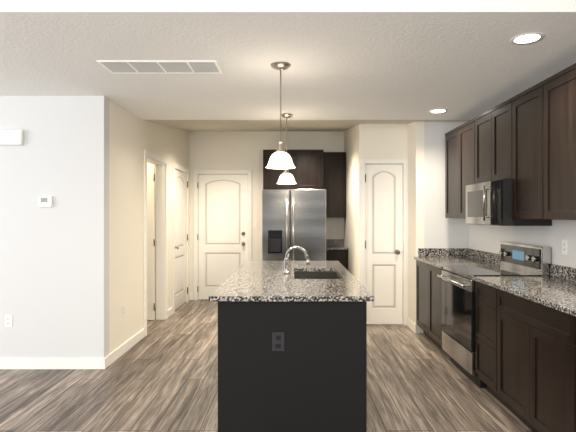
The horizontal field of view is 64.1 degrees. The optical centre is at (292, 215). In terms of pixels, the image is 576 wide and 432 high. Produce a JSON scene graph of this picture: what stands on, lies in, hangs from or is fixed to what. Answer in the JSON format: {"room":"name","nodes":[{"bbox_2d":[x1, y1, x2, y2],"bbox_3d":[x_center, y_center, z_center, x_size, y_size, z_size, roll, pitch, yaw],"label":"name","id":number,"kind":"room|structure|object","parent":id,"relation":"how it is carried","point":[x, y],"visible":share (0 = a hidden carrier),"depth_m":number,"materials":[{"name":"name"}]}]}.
{"room":"kitchen","nodes":[
{"label":"kitchen","id":0,"kind":"room"},
{"bbox_2d":[0,96,108,357],"bbox_3d":[-4.115,0.150,4.270,4.770,2.500,0.120,0,0,0],"label":"wall","id":1,"kind":"structure","parent":0,"point":[54,280],"depth_m":4.21,"materials":[{"name":"white paint"}]},
{"bbox_2d":[5,315,12,326],"bbox_3d":[-2.600,0.960,4.205,0.070,0.114,0.008,0,0,0],"label":"outlet","id":2,"kind":"object","parent":1,"relation":"attached to","point":[8,320],"visible":1,"depth_m":4.20,"materials":[{"name":"white plastic"}]},
{"bbox_2d":[0,130,23,144],"bbox_3d":[-2.580,-0.715,4.187,0.240,0.140,0.044,0,0,0],"label":"door chime","id":3,"kind":"object","parent":1,"relation":"attached to","point":[11,137],"visible":0.98,"depth_m":4.17,"materials":[{"name":"white plastic"}]},
{"bbox_2d":[39,196,52,206],"bbox_3d":[-2.255,-0.130,4.196,0.120,0.100,0.026,0,0,0],"label":"thermostat","id":4,"kind":"object","parent":1,"relation":"attached to","point":[45,201],"visible":1,"depth_m":4.18,"materials":[{"name":"white plastic"}]},
{"bbox_2d":[0,356,106,368],"bbox_3d":[-4.109,1.350,4.206,4.783,0.100,0.016,0,0,0],"label":"baseboard","id":5,"kind":"structure","parent":1,"relation":"attached to","point":[64,363],"depth_m":4.20,"materials":[{"name":"white wood"}]},
{"bbox_2d":[109,99,188,353],"bbox_3d":[-1.790,-0.090,6.060,0.120,2.980,3.460,0,0,0],"label":"wall","id":6,"kind":"structure","parent":0,"point":[132,137],"depth_m":4.90,"materials":[{"name":"white paint"}]},
{"bbox_2d":[122,305,124,316],"bbox_3d":[-1.726,0.970,4.690,0.008,0.114,0.070,0,0,0],"label":"outlet","id":7,"kind":"object","parent":6,"relation":"attached to","point":[123,311],"visible":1,"depth_m":4.67,"materials":[{"name":"white plastic"}]},
{"bbox_2d":[107,328,144,366],"bbox_3d":[-1.724,1.350,4.776,0.013,0.100,1.098,0,0,0],"label":"baseboard","id":8,"kind":"structure","parent":6,"relation":"attached to","point":[113,356],"depth_m":4.72,"materials":[{"name":"white wood"}]},
{"bbox_2d":[147,164,154,319],"bbox_3d":[-2.249,0.350,6.144,0.813,2.088,0.101,0,0,0],"label":"door","id":9,"kind":"structure","parent":6,"relation":"in","point":[150,241],"depth_m":6.16,"materials":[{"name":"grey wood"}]},
{"bbox_2d":[144,150,167,335],"bbox_3d":[-1.780,0.315,5.810,0.138,2.170,0.960,0,0,0],"label":"door frame","id":10,"kind":"structure","parent":6,"relation":"attached to","point":[161,240],"depth_m":6.21,"materials":[{"name":"white wood"}]},
{"bbox_2d":[168,307,172,316],"bbox_3d":[-1.724,1.350,6.451,0.013,0.100,0.310,0,0,0],"label":"baseboard","id":11,"kind":"structure","parent":6,"relation":"attached to","point":[170,311],"depth_m":6.45,"materials":[{"name":"white wood"}]},
{"bbox_2d":[173,162,188,312],"bbox_3d":[-1.722,0.315,7.090,0.018,2.170,0.960,0,0,0],"label":"door frame","id":12,"kind":"structure","parent":6,"relation":"attached to","point":[175,165],"depth_m":6.70,"materials":[{"name":"white wood"}]},
{"bbox_2d":[175,169,187,309],"bbox_3d":[-1.726,0.350,7.096,0.101,2.088,0.825,0,0,0],"label":"hall door","id":13,"kind":"structure","parent":6,"relation":"in","point":[180,238],"depth_m":7.14,"materials":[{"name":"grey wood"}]},
{"bbox_2d":[147,162,155,300],"bbox_3d":[-2.565,-0.090,7.050,1.430,2.980,0.100,0,0,0],"label":"wall","id":14,"kind":"structure","parent":0,"point":[155,230],"depth_m":6.99,"materials":[{"name":"white paint"}]},
{"bbox_2d":[0,299,532,431],"bbox_3d":[-1.500,1.450,2.850,10.000,0.100,12.700,0,0,0],"label":"floor","id":15,"kind":"structure","parent":0,"point":[162,376],"depth_m":3.69,"materials":[{"name":"wood"}]},
{"bbox_2d":[218,301,366,431],"bbox_3d":[0.017,0.959,3.890,0.954,0.882,2.160,0,0,0],"label":"kitchen island","id":16,"kind":"object","parent":15,"relation":"on","point":[312,377],"visible":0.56,"depth_m":2.81,"materials":[{"name":"black wood"}]},
{"bbox_2d":[272,332,283,350],"bbox_3d":[-0.090,0.767,2.806,0.076,0.115,0.008,0,0,0],"label":"outlet","id":17,"kind":"object","parent":16,"relation":"attached to","point":[277,341],"visible":1,"depth_m":2.80,"materials":[{"name":"grey plastic"}]},
{"bbox_2d":[209,261,373,300],"bbox_3d":[-0.010,0.600,3.890,1.000,0.228,2.220,0,0,0],"label":"island countertop","id":18,"kind":"structure","parent":16,"relation":"on","point":[300,281],"depth_m":3.26,"materials":[{"name":"stone"}]},
{"bbox_2d":[283,246,309,273],"bbox_3d":[0.031,0.369,3.877,0.231,0.232,0.106,0,0,0],"label":"faucet","id":19,"kind":"object","parent":18,"relation":"on","point":[286,264],"visible":1,"depth_m":3.89,"materials":[{"name":"silver metal"}]},
{"bbox_2d":[262,189,325,260],"bbox_3d":[0.015,0.512,7.014,0.902,1.775,1.252,0,0,0],"label":"fridge","id":20,"kind":"object","parent":15,"relation":"on","point":[293,217],"visible":0.56,"depth_m":6.45,"materials":[{"name":"silver metal"}]},
{"bbox_2d":[326,250,347,269],"bbox_3d":[0.660,0.959,7.354,0.372,0.883,0.627,0,0,0],"label":"base cabinet","id":21,"kind":"object","parent":15,"relation":"on","point":[341,256],"visible":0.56,"depth_m":7.04,"materials":[{"name":"brown wood"}]},
{"bbox_2d":[326,239,347,249],"bbox_3d":[0.660,0.451,7.341,0.372,0.129,0.652,0,0,0],"label":"countertop","id":22,"kind":"structure","parent":21,"relation":"on","point":[334,244],"depth_m":7.65,"materials":[{"name":"stone"}]},
{"bbox_2d":[416,260,449,355],"bbox_3d":[1.784,0.959,4.991,0.627,0.883,1.014,0,0,0],"label":"base cabinet","id":23,"kind":"object","parent":15,"relation":"on","point":[428,301],"visible":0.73,"depth_m":4.95,"materials":[{"name":"brown wood"}]},
{"bbox_2d":[475,281,494,396],"bbox_3d":[1.783,0.959,3.487,0.627,0.884,0.459,0,0,0],"label":"base cabinet","id":24,"kind":"object","parent":15,"relation":"on","point":[484,294],"depth_m":3.53,"materials":[{"name":"brown wood"}]},
{"bbox_2d":[437,242,550,387],"bbox_3d":[1.740,0.825,4.100,0.701,1.150,0.754,0,0,0],"label":"range","id":25,"kind":"object","parent":15,"relation":"on","point":[458,310],"visible":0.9,"depth_m":3.99,"materials":[{"name":"silver metal"}]},
{"bbox_2d":[495,288,562,431],"bbox_3d":[1.783,0.959,2.828,0.627,0.884,0.981,0,0,0],"label":"base cabinet","id":26,"kind":"object","parent":15,"relation":"on","point":[525,360],"depth_m":2.86,"materials":[{"name":"brown wood"}]},
{"bbox_2d":[414,248,575,315],"bbox_3d":[1.771,0.451,3.499,0.652,0.129,3.998,0,0,0],"label":"countertop","id":27,"kind":"structure","parent":26,"relation":"on","point":[556,289],"depth_m":3.47,"materials":[{"name":"stone"}]},
{"bbox_2d":[563,312,575,431],"bbox_3d":[1.783,0.959,1.980,0.627,0.884,0.960,0,0,0],"label":"base cabinet","id":28,"kind":"object","parent":15,"relation":"on","point":[569,321],"depth_m":2.45,"materials":[{"name":"brown wood"}]},
{"bbox_2d":[189,131,343,299],"bbox_3d":[0.185,-0.090,7.730,4.070,2.980,0.120,0,0,0],"label":"wall","id":29,"kind":"structure","parent":0,"point":[225,150],"depth_m":7.67,"materials":[{"name":"white paint"}]},
{"bbox_2d":[197,174,247,298],"bbox_3d":[-1.176,0.350,7.667,0.835,2.088,0.101,0,0,0],"label":"back door","id":30,"kind":"structure","parent":29,"relation":"in","point":[222,236],"depth_m":7.69,"materials":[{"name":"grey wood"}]},
{"bbox_2d":[194,170,251,299],"bbox_3d":[-1.171,0.315,7.661,0.970,2.170,0.018,0,0,0],"label":"door frame","id":31,"kind":"structure","parent":29,"relation":"attached to","point":[196,172],"depth_m":7.65,"materials":[{"name":"white wood"}]},
{"bbox_2d":[263,150,298,189],"bbox_3d":[-0.193,-0.715,7.359,0.534,0.610,0.617,0,0,0],"label":"upper cabinet","id":32,"kind":"object","parent":29,"relation":"attached to","point":[270,176],"depth_m":7.05,"materials":[{"name":"brown wood"}]},
{"bbox_2d":[299,150,322,188],"bbox_3d":[0.214,-0.715,7.359,0.513,0.610,0.617,0,0,0],"label":"upper cabinet","id":33,"kind":"object","parent":29,"relation":"attached to","point":[317,169],"depth_m":7.06,"materials":[{"name":"brown wood"}]},
{"bbox_2d":[330,228,334,233],"bbox_3d":[0.660,0.250,7.665,0.070,0.114,0.008,0,0,0],"label":"outlet","id":34,"kind":"object","parent":29,"relation":"attached to","point":[332,230],"visible":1,"depth_m":7.66,"materials":[{"name":"white plastic"}]},
{"bbox_2d":[323,150,345,217],"bbox_3d":[0.659,-0.497,7.494,0.374,1.045,0.347,0,0,0],"label":"upper cabinet","id":35,"kind":"object","parent":29,"relation":"attached to","point":[334,163],"depth_m":7.33,"materials":[{"name":"brown wood"}]},
{"bbox_2d":[0,0,575,130],"bbox_3d":[-1.500,-1.404,5.840,10.000,0.608,6.720,0,0,0],"label":"ceiling","id":36,"kind":"structure","parent":0,"point":[393,59],"depth_m":3.15,"materials":[{"name":"white paint"}]},
{"bbox_2d":[97,60,222,73],"bbox_3d":[-0.965,-1.096,3.390,0.850,0.008,0.280,0,0,0],"label":"ceiling vent","id":37,"kind":"object","parent":36,"relation":"in","point":[162,66],"visible":1,"depth_m":3.36,"materials":[{"name":"white metal"}]},
{"bbox_2d":[266,62,295,168],"bbox_3d":[-0.090,-0.726,3.350,0.220,0.747,0.220,0,0,0],"label":"pendant light","id":38,"kind":"object","parent":36,"relation":"hanging from","point":[280,157],"visible":1,"depth_m":3.31,"materials":[{"name":"white glass"}]},
{"bbox_2d":[277,113,296,183],"bbox_3d":[-0.070,-0.726,5.000,0.220,0.747,0.220,0,0,0],"label":"pendant light","id":39,"kind":"object","parent":36,"relation":"hanging from","point":[286,177],"visible":0.92,"depth_m":4.95,"materials":[{"name":"white glass"}]},
{"bbox_2d":[428,109,447,113],"bbox_3d":[1.520,-1.097,4.820,0.200,0.005,0.200,0,0,0],"label":"recessed light","id":40,"kind":"object","parent":36,"relation":"in","point":[435,111],"visible":1,"depth_m":4.83,"materials":[{"name":"white"}]},
{"bbox_2d":[509,32,544,44],"bbox_3d":[1.450,-1.097,2.850,0.200,0.005,0.200,0,0,0],"label":"recessed light","id":41,"kind":"object","parent":36,"relation":"in","point":[524,38],"visible":1,"depth_m":2.85,"materials":[{"name":"white"}]},
{"bbox_2d":[344,124,407,281],"bbox_3d":[1.160,-0.090,6.785,0.620,2.980,1.770,0,0,0],"label":"wall","id":42,"kind":"structure","parent":0,"point":[375,141],"depth_m":5.97,"materials":[{"name":"white paint"}]},
{"bbox_2d":[365,164,402,323],"bbox_3d":[1.164,0.365,5.896,0.495,2.058,0.101,0,0,0],"label":"pantry door","id":43,"kind":"structure","parent":42,"relation":"in","point":[384,235],"depth_m":5.92,"materials":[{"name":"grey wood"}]},
{"bbox_2d":[360,159,407,324],"bbox_3d":[1.169,0.335,5.891,0.610,2.130,0.018,0,0,0],"label":"door frame","id":44,"kind":"structure","parent":42,"relation":"attached to","point":[362,161],"depth_m":5.88,"materials":[{"name":"white wood"}]},
{"bbox_2d":[408,121,468,332],"bbox_3d":[1.845,-0.090,5.750,0.750,2.980,0.500,0,0,0],"label":"wall","id":45,"kind":"structure","parent":0,"point":[430,225],"depth_m":5.50,"materials":[{"name":"white paint"}]},
{"bbox_2d":[407,318,415,332],"bbox_3d":[1.463,1.350,5.687,0.013,0.100,0.400,0,0,0],"label":"baseboard","id":46,"kind":"structure","parent":45,"relation":"attached to","point":[410,324],"depth_m":5.66,"materials":[{"name":"white wood"}]},
{"bbox_2d":[469,220,575,267],"bbox_3d":[2.160,-0.150,1.000,0.120,3.100,9.000,0,0,0],"label":"wall","id":47,"kind":"structure","parent":0,"point":[488,238],"depth_m":4.00,"materials":[{"name":"white paint"}]},
{"bbox_2d":[445,130,452,217],"bbox_3d":[1.933,-0.466,5.104,0.326,0.982,0.492,0,0,0],"label":"upper cabinet","id":48,"kind":"object","parent":47,"relation":"attached to","point":[449,135],"depth_m":5.23,"materials":[{"name":"brown wood"}]},
{"bbox_2d":[453,117,476,217],"bbox_3d":[1.933,-0.466,4.696,0.326,0.982,0.556,0,0,0],"label":"upper cabinet","id":49,"kind":"object","parent":47,"relation":"attached to","point":[464,135],"depth_m":4.80,"materials":[{"name":"brown wood"}]},
{"bbox_2d":[477,112,484,182],"bbox_3d":[1.933,-0.631,4.260,0.326,0.652,0.436,0,0,0],"label":"upper cabinet","id":50,"kind":"object","parent":47,"relation":"attached to","point":[481,118],"depth_m":4.34,"materials":[{"name":"brown wood"}]},
{"bbox_2d":[485,99,508,181],"bbox_3d":[1.933,-0.631,3.940,0.326,0.652,0.437,0,0,0],"label":"upper cabinet","id":51,"kind":"object","parent":47,"relation":"attached to","point":[496,118],"depth_m":4.00,"materials":[{"name":"brown wood"}]},
{"bbox_2d":[466,179,551,225],"bbox_3d":[1.863,-0.110,4.100,0.466,0.380,0.752,0,0,0],"label":"microwave","id":52,"kind":"object","parent":51,"relation":"attached to","point":[489,203],"visible":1,"depth_m":3.85,"materials":[{"name":"silver metal"}]},
{"bbox_2d":[509,84,536,218],"bbox_3d":[1.933,-0.466,3.489,0.326,0.982,0.586,0,0,0],"label":"upper cabinet","id":53,"kind":"object","parent":47,"relation":"attached to","point":[525,141],"depth_m":3.53,"materials":[{"name":"brown wood"}]},
{"bbox_2d":[537,65,572,219],"bbox_3d":[1.933,-0.466,3.027,0.326,0.982,0.586,0,0,0],"label":"upper cabinet","id":54,"kind":"object","parent":47,"relation":"attached to","point":[554,93],"depth_m":3.12,"materials":[{"name":"brown wood"}]},
{"bbox_2d":[562,240,567,254],"bbox_3d":[2.095,0.240,3.550,0.008,0.114,0.070,0,0,0],"label":"electrical outlet","id":55,"kind":"object","parent":47,"relation":"attached to","point":[565,247],"visible":1,"depth_m":3.54,"materials":[{"name":"white plastic"}]},
{"bbox_2d":[573,63,575,219],"bbox_3d":[1.933,-0.466,2.565,0.326,0.982,0.586,0,0,0],"label":"upper cabinet","id":56,"kind":"object","parent":47,"relation":"attached to","point":[574,65],"depth_m":2.91,"materials":[{"name":"brown wood"}]}
]}

